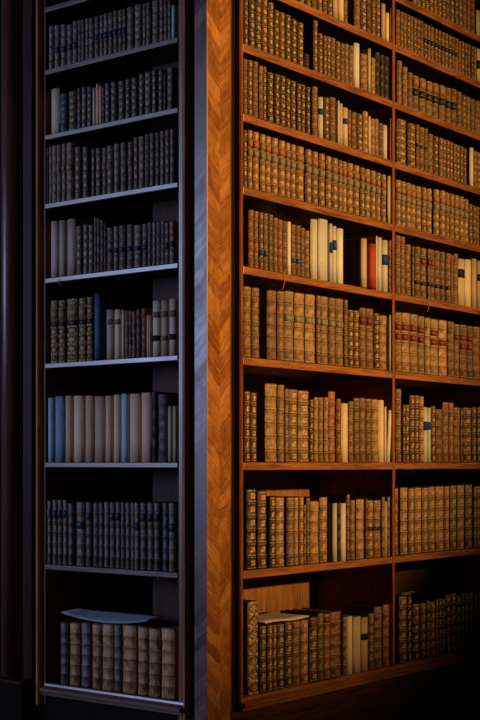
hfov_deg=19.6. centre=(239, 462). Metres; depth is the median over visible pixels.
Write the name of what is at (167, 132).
book
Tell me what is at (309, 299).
book
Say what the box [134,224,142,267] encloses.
book
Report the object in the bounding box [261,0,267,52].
book
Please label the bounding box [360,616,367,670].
book
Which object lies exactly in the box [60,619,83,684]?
book
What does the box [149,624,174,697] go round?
book
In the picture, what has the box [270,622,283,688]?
book
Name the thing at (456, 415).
book
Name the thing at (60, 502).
book
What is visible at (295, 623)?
book
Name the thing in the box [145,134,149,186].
book
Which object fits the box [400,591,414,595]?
book
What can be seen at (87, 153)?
book
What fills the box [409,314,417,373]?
book
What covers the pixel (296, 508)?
book
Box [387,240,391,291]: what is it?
book
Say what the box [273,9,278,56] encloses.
book
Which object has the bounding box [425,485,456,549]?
book
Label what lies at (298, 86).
book
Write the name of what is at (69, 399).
book
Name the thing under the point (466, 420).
book
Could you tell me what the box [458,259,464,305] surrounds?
book
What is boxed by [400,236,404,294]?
book
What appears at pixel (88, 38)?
books
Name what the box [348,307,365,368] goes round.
book
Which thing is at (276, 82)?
book
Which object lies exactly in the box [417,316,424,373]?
book
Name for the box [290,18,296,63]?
book
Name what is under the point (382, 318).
book
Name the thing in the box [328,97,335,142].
book
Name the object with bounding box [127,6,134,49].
book
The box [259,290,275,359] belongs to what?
book
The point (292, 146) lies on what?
book
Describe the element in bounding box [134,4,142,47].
book
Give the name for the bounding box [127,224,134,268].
book
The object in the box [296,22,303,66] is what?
book
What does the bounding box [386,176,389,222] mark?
book
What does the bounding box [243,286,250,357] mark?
book
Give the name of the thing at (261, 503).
book
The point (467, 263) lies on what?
book
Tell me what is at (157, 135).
book
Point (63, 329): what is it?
book
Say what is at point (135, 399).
book
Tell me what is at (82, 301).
book
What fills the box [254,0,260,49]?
book
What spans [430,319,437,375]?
book
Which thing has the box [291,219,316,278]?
book
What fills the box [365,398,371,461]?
book
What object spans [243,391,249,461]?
book
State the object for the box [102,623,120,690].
book
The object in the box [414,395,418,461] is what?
book
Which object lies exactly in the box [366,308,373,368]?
book
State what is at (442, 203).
book
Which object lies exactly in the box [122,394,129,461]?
book
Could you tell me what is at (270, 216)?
book
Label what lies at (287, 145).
book
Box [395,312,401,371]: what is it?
book
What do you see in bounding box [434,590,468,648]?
book
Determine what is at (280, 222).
book
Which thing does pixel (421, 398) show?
book
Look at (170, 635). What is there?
book
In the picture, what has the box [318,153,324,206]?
book
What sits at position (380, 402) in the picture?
book
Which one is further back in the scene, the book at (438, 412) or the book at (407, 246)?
the book at (438, 412)
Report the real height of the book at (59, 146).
0.210 m
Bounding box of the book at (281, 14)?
[279,12,284,59]
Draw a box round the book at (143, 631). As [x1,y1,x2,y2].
[138,623,172,695]
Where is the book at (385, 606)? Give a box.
[347,601,389,666]
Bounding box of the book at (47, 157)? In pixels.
[46,148,48,203]
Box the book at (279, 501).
[275,497,283,566]
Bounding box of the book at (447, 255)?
[445,253,450,302]
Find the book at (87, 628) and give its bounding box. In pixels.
[81,621,98,687]
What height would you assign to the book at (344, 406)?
0.222 m
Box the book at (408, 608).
[406,596,411,661]
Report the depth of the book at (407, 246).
5.58 m
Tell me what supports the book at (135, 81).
on the bookcase at (59, 588)
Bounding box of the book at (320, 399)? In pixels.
[318,397,323,461]
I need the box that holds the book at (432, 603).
[429,601,434,656]
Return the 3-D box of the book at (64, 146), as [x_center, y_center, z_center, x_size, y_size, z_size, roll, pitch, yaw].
[-0.593,-1.049,5.063,0.020,0.211,0.153,0,0,38]
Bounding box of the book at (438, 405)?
[423,402,448,461]
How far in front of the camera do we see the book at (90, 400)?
4.92 m
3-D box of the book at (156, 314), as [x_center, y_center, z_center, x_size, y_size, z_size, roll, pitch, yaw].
[-0.247,-0.458,4.781,0.035,0.191,0.143,0,0,38]
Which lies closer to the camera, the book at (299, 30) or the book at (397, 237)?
the book at (299, 30)
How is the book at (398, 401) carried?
on the bookcase at (446, 686)
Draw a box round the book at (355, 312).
[353,310,358,367]
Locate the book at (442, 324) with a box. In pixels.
[438,320,446,375]
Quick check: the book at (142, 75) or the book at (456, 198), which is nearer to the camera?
the book at (142, 75)
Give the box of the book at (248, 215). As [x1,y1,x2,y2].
[243,209,253,267]
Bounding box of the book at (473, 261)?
[468,259,475,307]
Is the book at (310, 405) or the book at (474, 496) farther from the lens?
the book at (474, 496)
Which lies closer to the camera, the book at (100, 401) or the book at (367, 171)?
the book at (100, 401)
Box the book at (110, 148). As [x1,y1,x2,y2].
[107,145,113,193]
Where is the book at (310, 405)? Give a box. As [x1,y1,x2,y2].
[308,399,313,461]
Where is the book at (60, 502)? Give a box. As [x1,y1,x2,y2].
[57,499,66,564]
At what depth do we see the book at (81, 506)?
4.95 m
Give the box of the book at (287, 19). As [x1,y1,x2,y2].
[284,14,290,61]
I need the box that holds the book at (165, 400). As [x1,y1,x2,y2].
[158,394,178,461]
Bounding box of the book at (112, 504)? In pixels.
[110,501,124,567]
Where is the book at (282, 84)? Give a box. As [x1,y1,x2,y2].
[279,75,285,126]
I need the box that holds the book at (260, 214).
[258,212,263,269]
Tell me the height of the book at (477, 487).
0.269 m
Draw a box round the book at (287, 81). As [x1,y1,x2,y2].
[285,78,290,127]
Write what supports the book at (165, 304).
on the bookcase at (59, 588)
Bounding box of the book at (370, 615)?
[340,610,373,669]
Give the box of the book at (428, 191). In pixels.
[426,188,431,233]
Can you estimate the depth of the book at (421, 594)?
5.83 m
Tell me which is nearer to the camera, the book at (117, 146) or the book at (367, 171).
the book at (117, 146)
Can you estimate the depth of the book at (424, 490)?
5.68 m
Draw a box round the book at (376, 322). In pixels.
[373,313,379,369]
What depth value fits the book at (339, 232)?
5.20 m
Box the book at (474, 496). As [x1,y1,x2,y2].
[472,486,476,547]
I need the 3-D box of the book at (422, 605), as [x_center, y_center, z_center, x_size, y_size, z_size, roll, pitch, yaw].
[0.683,0.685,5.734,0.191,0.228,0.040,0,0,38]
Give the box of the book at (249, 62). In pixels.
[247,59,252,115]
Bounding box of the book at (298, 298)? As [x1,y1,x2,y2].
[293,292,303,362]
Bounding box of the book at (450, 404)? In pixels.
[448,402,453,461]
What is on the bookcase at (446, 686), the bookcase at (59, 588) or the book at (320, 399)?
the book at (320, 399)
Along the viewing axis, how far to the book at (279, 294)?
4.90 m
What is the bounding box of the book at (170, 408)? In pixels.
[168,406,172,461]
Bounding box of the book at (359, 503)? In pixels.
[350,499,363,558]
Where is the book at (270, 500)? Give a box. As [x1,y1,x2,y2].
[266,496,274,567]
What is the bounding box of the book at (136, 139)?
[133,137,138,188]
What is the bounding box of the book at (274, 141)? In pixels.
[270,137,277,194]
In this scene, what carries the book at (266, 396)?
on the bookcase at (446, 686)
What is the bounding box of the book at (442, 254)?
[440,251,444,301]
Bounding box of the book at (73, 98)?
[69,90,77,129]
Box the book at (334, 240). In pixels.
[332,226,336,282]
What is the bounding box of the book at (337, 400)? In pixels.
[335,398,340,461]
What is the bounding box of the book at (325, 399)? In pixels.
[323,397,328,461]
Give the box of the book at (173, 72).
[167,66,178,109]
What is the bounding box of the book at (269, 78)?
[266,72,273,122]
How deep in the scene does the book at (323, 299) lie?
5.12 m
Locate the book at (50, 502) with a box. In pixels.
[47,500,52,563]
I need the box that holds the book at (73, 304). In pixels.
[67,298,78,361]
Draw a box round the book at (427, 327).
[424,317,430,374]
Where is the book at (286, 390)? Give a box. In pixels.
[284,388,288,461]
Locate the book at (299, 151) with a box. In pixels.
[295,146,303,201]
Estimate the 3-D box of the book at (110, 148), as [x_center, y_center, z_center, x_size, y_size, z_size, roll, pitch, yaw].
[-0.408,-1.029,4.924,0.027,0.170,0.174,0,0,38]
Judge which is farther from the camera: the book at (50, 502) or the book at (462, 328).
the book at (462, 328)
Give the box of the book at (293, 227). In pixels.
[291,224,295,274]
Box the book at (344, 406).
[341,403,347,461]
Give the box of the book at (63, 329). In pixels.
[59,300,67,362]
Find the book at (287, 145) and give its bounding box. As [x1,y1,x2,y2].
[285,142,289,197]
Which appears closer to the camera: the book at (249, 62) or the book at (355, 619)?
the book at (249, 62)
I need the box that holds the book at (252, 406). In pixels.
[249,392,256,461]
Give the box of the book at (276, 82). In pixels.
[273,74,279,124]
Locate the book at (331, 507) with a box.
[327,503,336,561]
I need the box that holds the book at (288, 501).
[274,496,293,565]
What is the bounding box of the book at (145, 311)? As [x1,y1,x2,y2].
[141,308,152,356]
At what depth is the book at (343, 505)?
5.22 m
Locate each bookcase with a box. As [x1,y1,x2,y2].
[36,0,194,719]
[195,0,479,719]
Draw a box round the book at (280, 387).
[276,384,283,461]
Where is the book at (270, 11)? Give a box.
[267,2,273,54]
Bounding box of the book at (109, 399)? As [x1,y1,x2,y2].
[106,396,113,461]
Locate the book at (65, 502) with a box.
[63,499,99,564]
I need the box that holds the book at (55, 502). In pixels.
[52,499,60,564]
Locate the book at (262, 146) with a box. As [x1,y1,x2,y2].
[258,134,265,191]
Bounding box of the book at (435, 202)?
[431,189,439,235]
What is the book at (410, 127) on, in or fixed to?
on the bookcase at (446, 686)
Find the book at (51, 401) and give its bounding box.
[48,398,55,461]
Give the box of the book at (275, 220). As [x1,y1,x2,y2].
[273,217,277,271]
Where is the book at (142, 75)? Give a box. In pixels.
[139,73,144,115]
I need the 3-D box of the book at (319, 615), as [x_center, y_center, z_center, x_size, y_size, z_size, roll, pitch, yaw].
[0.232,0.676,5.157,0.182,0.247,0.034,0,0,38]
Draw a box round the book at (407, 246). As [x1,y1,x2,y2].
[405,244,410,295]
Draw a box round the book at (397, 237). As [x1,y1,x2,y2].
[395,235,400,293]
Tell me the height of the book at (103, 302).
0.238 m
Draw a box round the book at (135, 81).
[131,77,138,116]
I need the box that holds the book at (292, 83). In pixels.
[290,80,295,129]
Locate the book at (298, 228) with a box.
[295,225,300,275]
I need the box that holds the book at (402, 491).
[395,487,407,554]
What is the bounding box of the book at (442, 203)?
[439,190,445,236]
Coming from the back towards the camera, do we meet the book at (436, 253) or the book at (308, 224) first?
the book at (436, 253)
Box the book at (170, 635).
[161,625,178,699]
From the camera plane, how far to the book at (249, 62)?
4.77 m
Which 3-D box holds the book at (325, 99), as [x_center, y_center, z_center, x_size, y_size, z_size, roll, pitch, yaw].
[0.262,-1.273,5.179,0.167,0.160,0.031,0,0,38]
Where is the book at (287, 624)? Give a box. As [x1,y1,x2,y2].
[276,620,291,686]
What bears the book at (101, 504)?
on the bookcase at (59, 588)
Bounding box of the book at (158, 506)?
[154,502,162,570]
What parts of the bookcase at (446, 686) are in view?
corner post, moulding, moulding, panel, shelf, rail, shelf, shelf, shelf, shelf, shelf, shelf, shelf, panel, shelf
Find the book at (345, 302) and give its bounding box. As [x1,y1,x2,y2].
[343,299,347,366]
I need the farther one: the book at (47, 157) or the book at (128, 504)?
the book at (47, 157)
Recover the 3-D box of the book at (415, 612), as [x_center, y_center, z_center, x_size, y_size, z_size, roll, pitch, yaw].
[0.659,0.685,5.675,0.163,0.229,0.049,0,0,38]
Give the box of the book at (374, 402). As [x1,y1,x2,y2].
[371,399,377,461]
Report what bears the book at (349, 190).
on the bookcase at (446, 686)
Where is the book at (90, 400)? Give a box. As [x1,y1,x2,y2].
[86,396,94,461]
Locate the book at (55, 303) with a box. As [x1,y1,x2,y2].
[51,300,58,362]
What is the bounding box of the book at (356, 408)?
[341,398,359,461]
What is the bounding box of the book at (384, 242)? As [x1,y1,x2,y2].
[382,240,387,291]
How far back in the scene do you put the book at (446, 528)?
5.82 m
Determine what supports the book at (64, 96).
on the bookcase at (59, 588)
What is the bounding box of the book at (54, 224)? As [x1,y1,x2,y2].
[51,221,58,277]
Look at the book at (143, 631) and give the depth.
4.76 m
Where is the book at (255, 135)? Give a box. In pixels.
[252,131,258,189]
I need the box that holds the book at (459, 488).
[434,484,463,549]
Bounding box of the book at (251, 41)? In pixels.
[248,0,254,47]
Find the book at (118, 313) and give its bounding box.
[114,309,121,358]
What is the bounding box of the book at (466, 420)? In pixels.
[460,407,470,461]
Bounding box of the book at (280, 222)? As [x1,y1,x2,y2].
[277,219,282,272]
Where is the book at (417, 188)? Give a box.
[415,186,420,230]
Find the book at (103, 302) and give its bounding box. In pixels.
[95,293,130,359]
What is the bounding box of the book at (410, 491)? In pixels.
[407,488,413,553]
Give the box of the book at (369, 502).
[367,500,372,557]
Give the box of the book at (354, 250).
[343,238,366,287]
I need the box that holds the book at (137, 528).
[134,502,140,569]
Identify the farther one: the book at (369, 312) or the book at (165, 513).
the book at (369, 312)
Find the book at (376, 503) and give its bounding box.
[373,500,380,557]
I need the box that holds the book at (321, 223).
[316,219,326,280]
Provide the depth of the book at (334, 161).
5.17 m
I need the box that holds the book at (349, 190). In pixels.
[346,163,352,213]
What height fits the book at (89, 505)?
0.230 m
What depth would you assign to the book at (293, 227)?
4.96 m
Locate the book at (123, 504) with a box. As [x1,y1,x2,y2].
[121,501,150,568]
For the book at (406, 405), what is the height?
0.233 m
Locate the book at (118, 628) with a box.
[114,621,152,691]
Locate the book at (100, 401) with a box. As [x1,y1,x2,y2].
[95,396,105,461]
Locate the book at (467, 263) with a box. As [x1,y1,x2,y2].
[464,259,470,306]
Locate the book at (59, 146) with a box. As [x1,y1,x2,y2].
[56,144,61,201]
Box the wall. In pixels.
[0,0,35,719]
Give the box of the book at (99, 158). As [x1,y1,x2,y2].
[96,147,102,195]
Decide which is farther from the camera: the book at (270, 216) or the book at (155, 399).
the book at (270, 216)
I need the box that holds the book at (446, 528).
[417,485,449,550]
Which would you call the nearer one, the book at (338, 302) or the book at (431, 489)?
the book at (338, 302)
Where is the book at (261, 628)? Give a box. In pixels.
[258,624,265,692]
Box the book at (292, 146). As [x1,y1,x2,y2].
[290,144,295,199]
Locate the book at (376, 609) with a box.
[345,604,381,667]
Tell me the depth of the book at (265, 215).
4.84 m
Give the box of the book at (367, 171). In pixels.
[364,169,369,217]
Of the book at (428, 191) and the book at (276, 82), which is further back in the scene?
the book at (428, 191)
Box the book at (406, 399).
[401,395,414,461]
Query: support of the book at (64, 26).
on the bookcase at (59, 588)
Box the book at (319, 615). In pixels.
[280,610,323,679]
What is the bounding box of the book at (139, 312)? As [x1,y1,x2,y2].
[136,309,141,357]
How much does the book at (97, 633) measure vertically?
0.230 m
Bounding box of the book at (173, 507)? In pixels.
[169,502,178,571]
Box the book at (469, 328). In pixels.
[467,326,472,378]
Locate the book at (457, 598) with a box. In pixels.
[455,594,460,650]
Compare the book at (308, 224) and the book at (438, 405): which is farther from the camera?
the book at (438, 405)
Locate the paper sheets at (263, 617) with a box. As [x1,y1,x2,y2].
[258,612,308,623]
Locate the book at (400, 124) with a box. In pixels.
[395,118,405,164]
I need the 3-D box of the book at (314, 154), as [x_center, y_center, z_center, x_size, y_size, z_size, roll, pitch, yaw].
[0.221,-1.042,5.123,0.157,0.198,0.038,0,0,38]
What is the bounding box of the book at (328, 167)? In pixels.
[324,156,331,208]
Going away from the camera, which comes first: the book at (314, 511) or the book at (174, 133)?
the book at (174, 133)
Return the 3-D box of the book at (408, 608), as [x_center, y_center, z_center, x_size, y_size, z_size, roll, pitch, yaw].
[0.622,0.668,5.637,0.173,0.263,0.026,0,0,38]
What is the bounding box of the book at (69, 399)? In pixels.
[66,396,73,461]
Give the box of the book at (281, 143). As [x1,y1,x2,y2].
[278,140,284,196]
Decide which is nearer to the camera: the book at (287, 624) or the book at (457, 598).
the book at (287, 624)
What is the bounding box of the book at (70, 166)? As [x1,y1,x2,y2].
[66,142,94,199]
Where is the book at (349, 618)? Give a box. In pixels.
[340,615,351,673]
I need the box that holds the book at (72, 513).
[68,502,76,565]
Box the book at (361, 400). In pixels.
[359,398,365,461]
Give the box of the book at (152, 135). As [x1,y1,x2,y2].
[150,133,155,186]
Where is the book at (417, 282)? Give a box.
[414,246,420,297]
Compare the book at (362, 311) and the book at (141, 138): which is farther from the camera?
the book at (362, 311)
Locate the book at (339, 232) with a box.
[336,228,342,283]
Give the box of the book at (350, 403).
[341,401,353,461]
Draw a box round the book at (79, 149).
[75,146,82,198]
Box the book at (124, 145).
[120,142,127,190]
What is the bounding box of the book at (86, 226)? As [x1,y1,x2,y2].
[83,224,88,273]
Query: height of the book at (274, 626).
0.232 m
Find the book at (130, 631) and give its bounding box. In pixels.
[123,621,160,693]
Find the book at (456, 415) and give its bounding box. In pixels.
[453,407,459,461]
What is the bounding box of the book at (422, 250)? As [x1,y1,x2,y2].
[420,248,425,298]
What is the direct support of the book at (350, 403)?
on the bookcase at (446, 686)
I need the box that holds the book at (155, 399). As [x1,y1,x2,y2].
[152,392,178,461]
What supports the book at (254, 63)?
on the bookcase at (446, 686)
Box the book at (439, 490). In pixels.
[435,486,443,551]
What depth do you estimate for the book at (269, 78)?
4.86 m
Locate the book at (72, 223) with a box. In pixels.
[68,219,93,275]
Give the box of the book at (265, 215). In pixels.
[263,213,267,269]
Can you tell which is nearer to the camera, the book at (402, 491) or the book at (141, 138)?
the book at (141, 138)
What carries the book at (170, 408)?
on the bookcase at (59, 588)
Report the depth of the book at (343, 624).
5.22 m
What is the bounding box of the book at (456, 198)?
[453,195,458,240]
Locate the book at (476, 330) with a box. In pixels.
[473,326,479,379]
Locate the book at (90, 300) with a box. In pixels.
[87,297,94,360]
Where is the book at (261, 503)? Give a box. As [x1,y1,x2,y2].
[256,490,266,568]
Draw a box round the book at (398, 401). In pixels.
[395,389,401,461]
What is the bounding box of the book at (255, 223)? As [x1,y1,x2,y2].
[253,211,258,268]
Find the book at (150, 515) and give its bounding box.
[147,502,153,570]
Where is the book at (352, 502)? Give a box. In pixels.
[349,500,354,559]
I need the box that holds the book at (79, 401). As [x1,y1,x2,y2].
[74,396,85,461]
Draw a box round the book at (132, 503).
[131,502,134,569]
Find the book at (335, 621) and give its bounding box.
[293,608,340,676]
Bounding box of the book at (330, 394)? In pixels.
[308,391,334,461]
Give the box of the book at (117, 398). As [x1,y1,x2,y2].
[114,395,121,461]
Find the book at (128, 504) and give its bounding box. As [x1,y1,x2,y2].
[125,502,130,568]
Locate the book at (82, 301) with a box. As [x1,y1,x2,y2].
[79,298,86,360]
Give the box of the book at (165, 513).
[162,502,173,571]
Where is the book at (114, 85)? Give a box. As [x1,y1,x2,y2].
[111,81,118,120]
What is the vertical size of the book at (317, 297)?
0.253 m
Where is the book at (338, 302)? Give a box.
[335,298,342,366]
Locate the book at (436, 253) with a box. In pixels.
[434,250,439,300]
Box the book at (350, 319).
[347,309,353,366]
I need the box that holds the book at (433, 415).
[424,406,435,461]
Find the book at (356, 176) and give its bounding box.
[353,165,359,215]
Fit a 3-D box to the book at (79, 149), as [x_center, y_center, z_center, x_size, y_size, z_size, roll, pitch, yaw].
[-0.532,-1.038,5.028,0.030,0.189,0.174,0,0,38]
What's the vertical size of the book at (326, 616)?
0.242 m
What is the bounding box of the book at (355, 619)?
[340,614,359,672]
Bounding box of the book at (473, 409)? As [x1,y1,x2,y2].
[471,407,475,461]
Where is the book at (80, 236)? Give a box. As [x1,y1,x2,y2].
[76,226,83,274]
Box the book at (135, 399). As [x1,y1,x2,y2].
[130,394,141,461]
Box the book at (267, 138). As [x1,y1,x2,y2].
[265,135,270,192]
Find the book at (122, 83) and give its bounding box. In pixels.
[118,80,125,119]
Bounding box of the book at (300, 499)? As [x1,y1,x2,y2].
[278,496,303,564]
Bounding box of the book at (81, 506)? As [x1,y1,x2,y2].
[76,501,93,565]
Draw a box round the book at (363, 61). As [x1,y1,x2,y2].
[359,53,367,90]
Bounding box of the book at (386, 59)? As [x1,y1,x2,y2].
[384,56,388,98]
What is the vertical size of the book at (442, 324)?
0.235 m
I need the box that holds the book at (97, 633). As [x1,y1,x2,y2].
[92,622,102,688]
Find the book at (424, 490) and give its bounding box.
[421,487,427,552]
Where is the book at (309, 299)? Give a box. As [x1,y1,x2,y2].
[304,294,314,363]
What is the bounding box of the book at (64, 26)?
[61,24,67,65]
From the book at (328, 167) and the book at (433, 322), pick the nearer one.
the book at (328, 167)
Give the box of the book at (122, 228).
[119,225,126,269]
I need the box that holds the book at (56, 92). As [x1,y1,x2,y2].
[52,88,68,133]
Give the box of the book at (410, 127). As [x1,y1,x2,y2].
[406,123,415,167]
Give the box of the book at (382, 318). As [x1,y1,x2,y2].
[379,315,386,370]
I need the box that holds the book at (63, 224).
[59,220,67,276]
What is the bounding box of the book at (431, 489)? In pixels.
[398,486,434,551]
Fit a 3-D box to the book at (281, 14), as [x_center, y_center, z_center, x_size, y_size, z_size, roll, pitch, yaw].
[0.083,-1.514,4.971,0.187,0.167,0.030,0,0,38]
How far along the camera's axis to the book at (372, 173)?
5.37 m
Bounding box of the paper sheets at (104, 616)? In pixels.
[61,608,166,622]
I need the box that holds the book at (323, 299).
[320,296,327,364]
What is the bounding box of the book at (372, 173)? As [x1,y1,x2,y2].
[370,170,375,219]
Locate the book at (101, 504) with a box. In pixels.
[99,502,104,567]
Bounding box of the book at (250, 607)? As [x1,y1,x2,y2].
[243,600,257,694]
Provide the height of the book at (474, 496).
0.267 m
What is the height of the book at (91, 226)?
0.174 m
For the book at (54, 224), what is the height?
0.205 m
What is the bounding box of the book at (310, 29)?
[303,20,317,71]
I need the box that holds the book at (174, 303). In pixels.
[169,299,178,355]
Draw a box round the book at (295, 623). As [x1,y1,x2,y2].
[289,620,299,685]
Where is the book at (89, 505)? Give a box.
[86,501,112,566]
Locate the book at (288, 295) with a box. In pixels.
[284,290,293,361]
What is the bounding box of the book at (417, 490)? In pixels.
[407,487,421,553]
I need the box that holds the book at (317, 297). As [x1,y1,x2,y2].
[314,295,320,363]
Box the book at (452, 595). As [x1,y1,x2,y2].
[422,591,455,651]
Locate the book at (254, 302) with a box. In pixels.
[250,287,259,357]
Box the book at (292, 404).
[288,389,296,461]
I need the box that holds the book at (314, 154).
[311,151,317,204]
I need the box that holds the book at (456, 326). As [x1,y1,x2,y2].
[454,324,459,377]
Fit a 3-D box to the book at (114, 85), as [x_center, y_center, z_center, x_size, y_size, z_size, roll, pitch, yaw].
[-0.400,-1.264,4.911,0.029,0.142,0.152,0,0,38]
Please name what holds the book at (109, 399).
on the bookcase at (59, 588)
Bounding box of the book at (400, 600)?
[395,594,406,662]
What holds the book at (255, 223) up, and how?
on the bookcase at (446, 686)
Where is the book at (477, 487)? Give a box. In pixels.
[476,486,479,547]
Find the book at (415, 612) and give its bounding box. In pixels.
[411,602,419,659]
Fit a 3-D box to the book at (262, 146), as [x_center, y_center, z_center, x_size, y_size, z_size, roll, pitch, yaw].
[0.015,-1.044,4.878,0.180,0.201,0.028,0,0,38]
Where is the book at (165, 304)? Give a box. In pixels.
[161,300,169,355]
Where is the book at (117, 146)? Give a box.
[114,143,120,192]
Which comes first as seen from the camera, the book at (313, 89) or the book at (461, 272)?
the book at (313, 89)
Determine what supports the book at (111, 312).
on the bookcase at (59, 588)
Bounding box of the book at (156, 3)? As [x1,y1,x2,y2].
[152,0,159,42]
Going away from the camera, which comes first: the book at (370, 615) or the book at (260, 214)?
the book at (260, 214)
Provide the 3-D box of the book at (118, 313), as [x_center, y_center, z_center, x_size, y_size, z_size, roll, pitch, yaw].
[-0.381,-0.449,4.899,0.029,0.173,0.167,0,0,38]
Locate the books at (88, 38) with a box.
[49,0,479,657]
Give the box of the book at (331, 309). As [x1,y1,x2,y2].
[327,297,335,365]
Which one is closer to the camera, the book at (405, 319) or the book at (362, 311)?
the book at (362, 311)
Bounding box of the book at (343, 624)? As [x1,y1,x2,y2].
[340,616,346,674]
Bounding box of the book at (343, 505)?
[340,503,345,560]
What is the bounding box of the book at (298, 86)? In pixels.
[295,83,300,131]
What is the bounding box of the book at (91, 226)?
[88,224,93,272]
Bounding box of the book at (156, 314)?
[152,301,160,356]
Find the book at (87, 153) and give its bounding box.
[82,146,92,197]
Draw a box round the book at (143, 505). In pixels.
[140,502,147,569]
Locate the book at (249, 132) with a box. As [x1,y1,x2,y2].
[247,130,252,188]
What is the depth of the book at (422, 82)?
5.67 m
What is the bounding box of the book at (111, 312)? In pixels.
[106,309,114,359]
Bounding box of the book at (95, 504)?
[93,502,98,566]
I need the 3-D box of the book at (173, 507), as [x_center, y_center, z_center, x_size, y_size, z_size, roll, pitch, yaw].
[-0.191,0.251,4.734,0.029,0.234,0.143,0,0,38]
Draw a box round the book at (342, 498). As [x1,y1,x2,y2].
[315,494,349,559]
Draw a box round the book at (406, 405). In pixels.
[405,404,408,461]
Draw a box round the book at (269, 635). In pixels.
[258,623,272,690]
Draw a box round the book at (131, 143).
[128,141,133,189]
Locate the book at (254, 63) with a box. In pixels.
[252,61,257,117]
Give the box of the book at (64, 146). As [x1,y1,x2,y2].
[62,143,66,200]
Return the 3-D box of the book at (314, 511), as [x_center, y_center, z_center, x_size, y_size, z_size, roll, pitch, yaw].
[0.215,0.254,5.125,0.168,0.230,0.051,0,0,38]
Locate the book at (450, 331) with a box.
[446,321,454,376]
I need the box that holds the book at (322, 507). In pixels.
[301,496,326,562]
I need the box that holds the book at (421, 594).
[411,592,450,652]
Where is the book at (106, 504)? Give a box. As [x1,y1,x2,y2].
[104,501,117,567]
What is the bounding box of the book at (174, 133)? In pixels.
[170,128,178,182]
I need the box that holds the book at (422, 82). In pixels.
[418,78,425,113]
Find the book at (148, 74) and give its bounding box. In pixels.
[145,71,151,113]
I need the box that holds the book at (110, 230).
[107,227,113,270]
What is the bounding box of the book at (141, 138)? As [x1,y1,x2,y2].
[139,136,144,187]
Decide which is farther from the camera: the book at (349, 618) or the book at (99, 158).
the book at (349, 618)
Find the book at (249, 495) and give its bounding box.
[243,489,255,569]
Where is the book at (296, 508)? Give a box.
[277,496,298,564]
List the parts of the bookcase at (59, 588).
moulding, panel, shelf, rail, shelf, shelf, shelf, shelf, shelf, shelf, shelf, panel, panel, panel, moulding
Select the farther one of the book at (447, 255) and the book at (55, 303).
the book at (447, 255)
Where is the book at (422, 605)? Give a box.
[411,601,425,658]
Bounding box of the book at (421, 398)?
[418,396,423,461]
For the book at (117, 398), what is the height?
0.236 m
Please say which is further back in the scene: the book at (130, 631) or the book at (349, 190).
the book at (349, 190)
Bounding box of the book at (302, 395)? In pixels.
[297,390,308,461]
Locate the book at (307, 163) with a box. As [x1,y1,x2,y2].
[303,149,311,203]
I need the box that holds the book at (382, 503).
[351,496,384,556]
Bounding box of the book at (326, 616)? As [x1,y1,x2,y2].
[298,610,329,678]
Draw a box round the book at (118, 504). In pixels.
[116,501,129,568]
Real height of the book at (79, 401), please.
0.238 m
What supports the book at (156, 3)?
on the bookcase at (59, 588)
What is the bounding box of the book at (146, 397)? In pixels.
[142,392,151,461]
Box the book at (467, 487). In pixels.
[440,484,471,548]
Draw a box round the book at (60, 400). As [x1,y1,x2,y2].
[56,396,65,461]
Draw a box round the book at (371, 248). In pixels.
[367,244,375,288]
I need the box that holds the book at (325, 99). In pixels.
[323,97,328,140]
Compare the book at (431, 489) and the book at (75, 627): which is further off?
the book at (431, 489)
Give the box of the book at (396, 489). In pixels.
[395,488,397,555]
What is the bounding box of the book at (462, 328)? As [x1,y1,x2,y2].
[459,324,466,378]
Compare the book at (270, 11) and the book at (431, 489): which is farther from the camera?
the book at (431, 489)
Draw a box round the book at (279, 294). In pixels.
[276,291,283,360]
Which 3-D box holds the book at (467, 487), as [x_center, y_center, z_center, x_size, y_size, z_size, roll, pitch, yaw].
[0.932,0.231,6.027,0.160,0.276,0.056,0,0,38]
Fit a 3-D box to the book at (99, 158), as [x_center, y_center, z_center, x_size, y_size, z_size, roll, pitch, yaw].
[-0.451,-1.029,4.965,0.025,0.172,0.175,0,0,38]
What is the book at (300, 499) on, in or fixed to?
on the bookcase at (446, 686)
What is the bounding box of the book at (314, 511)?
[310,501,318,563]
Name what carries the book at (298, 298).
on the bookcase at (446, 686)
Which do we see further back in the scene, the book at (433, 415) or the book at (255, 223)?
the book at (433, 415)
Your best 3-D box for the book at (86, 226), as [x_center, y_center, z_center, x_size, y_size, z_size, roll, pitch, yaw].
[-0.506,-0.762,4.997,0.022,0.178,0.156,0,0,38]
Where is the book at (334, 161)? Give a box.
[331,157,337,209]
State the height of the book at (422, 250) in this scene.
0.208 m
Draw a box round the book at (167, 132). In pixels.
[165,129,169,183]
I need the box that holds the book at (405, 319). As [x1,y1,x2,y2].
[401,312,409,372]
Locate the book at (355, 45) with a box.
[348,43,358,87]
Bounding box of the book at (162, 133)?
[160,131,165,184]
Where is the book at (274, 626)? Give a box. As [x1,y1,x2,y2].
[266,623,276,689]
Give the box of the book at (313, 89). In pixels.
[310,86,317,136]
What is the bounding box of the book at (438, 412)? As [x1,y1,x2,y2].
[435,409,442,461]
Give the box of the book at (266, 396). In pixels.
[243,383,276,461]
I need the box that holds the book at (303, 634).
[296,618,307,683]
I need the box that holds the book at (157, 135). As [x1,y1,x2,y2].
[155,132,160,185]
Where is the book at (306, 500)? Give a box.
[303,497,309,563]
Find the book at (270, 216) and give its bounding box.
[268,214,272,270]
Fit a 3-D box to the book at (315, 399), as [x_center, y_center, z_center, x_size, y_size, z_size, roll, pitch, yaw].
[0.221,-0.122,5.126,0.161,0.239,0.025,0,0,38]
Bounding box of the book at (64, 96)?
[61,93,68,131]
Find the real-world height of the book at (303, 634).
0.232 m
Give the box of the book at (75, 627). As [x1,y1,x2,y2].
[70,620,88,685]
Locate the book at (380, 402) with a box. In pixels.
[378,400,383,461]
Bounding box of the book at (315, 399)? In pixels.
[308,397,317,461]
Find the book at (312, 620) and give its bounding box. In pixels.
[302,616,316,681]

